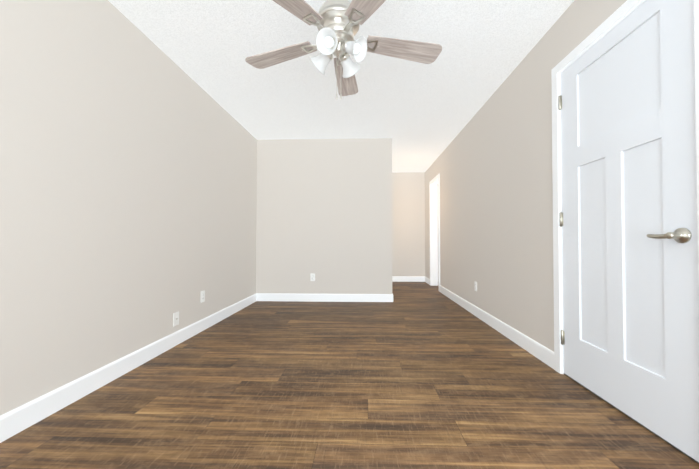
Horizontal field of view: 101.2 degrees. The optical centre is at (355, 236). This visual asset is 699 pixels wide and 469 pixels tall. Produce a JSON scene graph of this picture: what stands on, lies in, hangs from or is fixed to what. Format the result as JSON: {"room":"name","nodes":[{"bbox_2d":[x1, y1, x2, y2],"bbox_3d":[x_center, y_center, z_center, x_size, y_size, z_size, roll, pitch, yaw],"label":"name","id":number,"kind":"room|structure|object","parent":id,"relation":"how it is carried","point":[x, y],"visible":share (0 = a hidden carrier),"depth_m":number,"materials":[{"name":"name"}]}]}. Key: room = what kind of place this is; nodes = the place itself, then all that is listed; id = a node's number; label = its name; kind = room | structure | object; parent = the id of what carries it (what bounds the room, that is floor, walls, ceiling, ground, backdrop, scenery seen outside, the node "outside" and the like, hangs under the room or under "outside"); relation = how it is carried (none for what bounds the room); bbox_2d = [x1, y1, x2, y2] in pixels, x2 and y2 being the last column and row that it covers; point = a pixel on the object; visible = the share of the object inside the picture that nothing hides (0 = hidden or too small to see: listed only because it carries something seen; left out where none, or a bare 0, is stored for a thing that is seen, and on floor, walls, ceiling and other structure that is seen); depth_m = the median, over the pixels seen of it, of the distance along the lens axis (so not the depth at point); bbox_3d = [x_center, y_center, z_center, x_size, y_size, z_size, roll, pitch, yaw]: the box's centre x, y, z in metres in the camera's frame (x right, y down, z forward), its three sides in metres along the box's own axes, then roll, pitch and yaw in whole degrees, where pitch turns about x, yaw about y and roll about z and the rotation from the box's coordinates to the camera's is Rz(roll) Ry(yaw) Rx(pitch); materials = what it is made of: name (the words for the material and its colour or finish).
{"room":"empty bedroom","nodes":[
{"label":"empty bedroom","id":0,"kind":"room"},
{"bbox_2d":[0,0,256,415],"bbox_3d":[-1.644,-0.294,1.700,0.120,2.440,5.526,0,-1,2],"label":"wall","id":1,"kind":"structure","parent":0,"point":[128,184],"depth_m":1.79,"materials":[{"name":"beige paint"}]},
{"bbox_2d":[0,294,256,442],"bbox_3d":[-1.577,0.868,1.680,0.013,0.116,5.286,0,-1,2],"label":"baseboard","id":2,"kind":"structure","parent":1,"relation":"attached to","point":[15,421],"depth_m":1.73,"materials":[{"name":"white wood"}]},
{"bbox_2d":[173,311,178,326],"bbox_3d":[-1.549,0.712,2.490,0.015,0.114,0.070,0,-1,2],"label":"outlet","id":3,"kind":"object","parent":1,"relation":"attached to","point":[175,318],"visible":1,"depth_m":2.48,"materials":[{"name":"white plastic"}]},
{"bbox_2d":[201,290,204,302],"bbox_3d":[-1.538,0.602,2.897,0.008,0.114,0.070,0,-1,2],"label":"duplex electrical outlet","id":4,"kind":"object","parent":1,"relation":"attached to","point":[202,296],"visible":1,"depth_m":2.89,"materials":[{"name":"white plastic"}]},
{"bbox_2d":[256,138,391,293],"bbox_3d":[-0.469,-0.255,4.364,2.046,2.440,0.120,0,-1,2],"label":"wall","id":5,"kind":"structure","parent":0,"point":[324,210],"depth_m":4.30,"materials":[{"name":"beige paint"}]},
{"bbox_2d":[310,273,314,280],"bbox_3d":[-0.635,0.604,4.293,0.070,0.114,0.008,0,-1,2],"label":"outlet","id":6,"kind":"object","parent":5,"relation":"attached to","point":[312,276],"visible":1,"depth_m":4.29,"materials":[{"name":"white plastic"}]},
{"bbox_2d":[256,293,392,301],"bbox_3d":[-0.464,0.906,4.280,2.058,0.116,0.013,0,-1,2],"label":"baseboard","id":7,"kind":"structure","parent":5,"relation":"attached to","point":[325,297],"depth_m":4.27,"materials":[{"name":"white wood"}]},
{"bbox_2d":[108,0,573,172],"bbox_3d":[0.602,-1.549,2.723,4.540,0.100,7.690,0,-1,2],"label":"ceiling","id":8,"kind":"structure","parent":0,"point":[421,115],"depth_m":2.51,"materials":[{"name":"white paint"}]},
{"bbox_2d":[245,0,441,99],"bbox_3d":[-0.093,-1.178,1.743,1.276,0.671,1.234,0,-1,2],"label":"ceiling fan","id":9,"kind":"object","parent":8,"relation":"hanging from","point":[336,22],"visible":1,"depth_m":1.71,"materials":[{"name":"brown wood"}]},
{"bbox_2d":[0,282,698,468],"bbox_3d":[0.602,0.981,2.686,4.540,0.080,7.690,0,-1,2],"label":"floor","id":10,"kind":"structure","parent":0,"point":[418,375],"depth_m":1.56,"materials":[{"name":"brown wood"}]},
{"bbox_2d":[392,172,424,275],"bbox_3d":[1.155,-0.224,6.473,1.054,2.440,0.120,0,-1,2],"label":"wall","id":11,"kind":"structure","parent":0,"point":[408,223],"depth_m":6.41,"materials":[{"name":"beige paint"}]},
{"bbox_2d":[392,276,424,281],"bbox_3d":[1.093,0.937,6.391,0.934,0.116,0.013,0,-1,2],"label":"baseboard","id":12,"kind":"structure","parent":11,"relation":"attached to","point":[408,278],"depth_m":6.38,"materials":[{"name":"white wood"}]},
{"bbox_2d":[425,0,626,351],"bbox_3d":[1.490,-0.281,2.614,0.120,2.440,7.570,0,-1,2],"label":"wall","id":13,"kind":"structure","parent":0,"point":[492,164],"depth_m":2.62,"materials":[{"name":"beige paint"}]},
{"bbox_2d":[429,173,439,291],"bbox_3d":[1.589,-0.076,5.505,0.152,2.115,0.766,0,-1,2],"label":"door frame","id":14,"kind":"structure","parent":13,"relation":"attached to","point":[434,210],"depth_m":5.82,"materials":[{"name":"white wood"}]},
{"bbox_2d":[440,285,553,368],"bbox_3d":[1.456,0.895,3.558,0.013,0.116,3.125,0,-1,2],"label":"baseboard","id":15,"kind":"structure","parent":13,"relation":"attached to","point":[542,353],"depth_m":2.65,"materials":[{"name":"white wood"}]},
{"bbox_2d":[551,0,698,463],"bbox_3d":[1.453,-0.135,1.550,0.152,2.118,0.939,0,-1,2],"label":"door frame","id":16,"kind":"structure","parent":13,"relation":"attached to","point":[622,12],"depth_m":1.95,"materials":[{"name":"white wood"}]},
{"bbox_2d":[558,0,698,461],"bbox_3d":[1.381,-0.107,1.559,0.098,2.038,0.819,0,-1,2],"label":"door","id":17,"kind":"structure","parent":13,"relation":"in","point":[629,226],"depth_m":1.42,"materials":[{"name":"white paint"}]}
]}

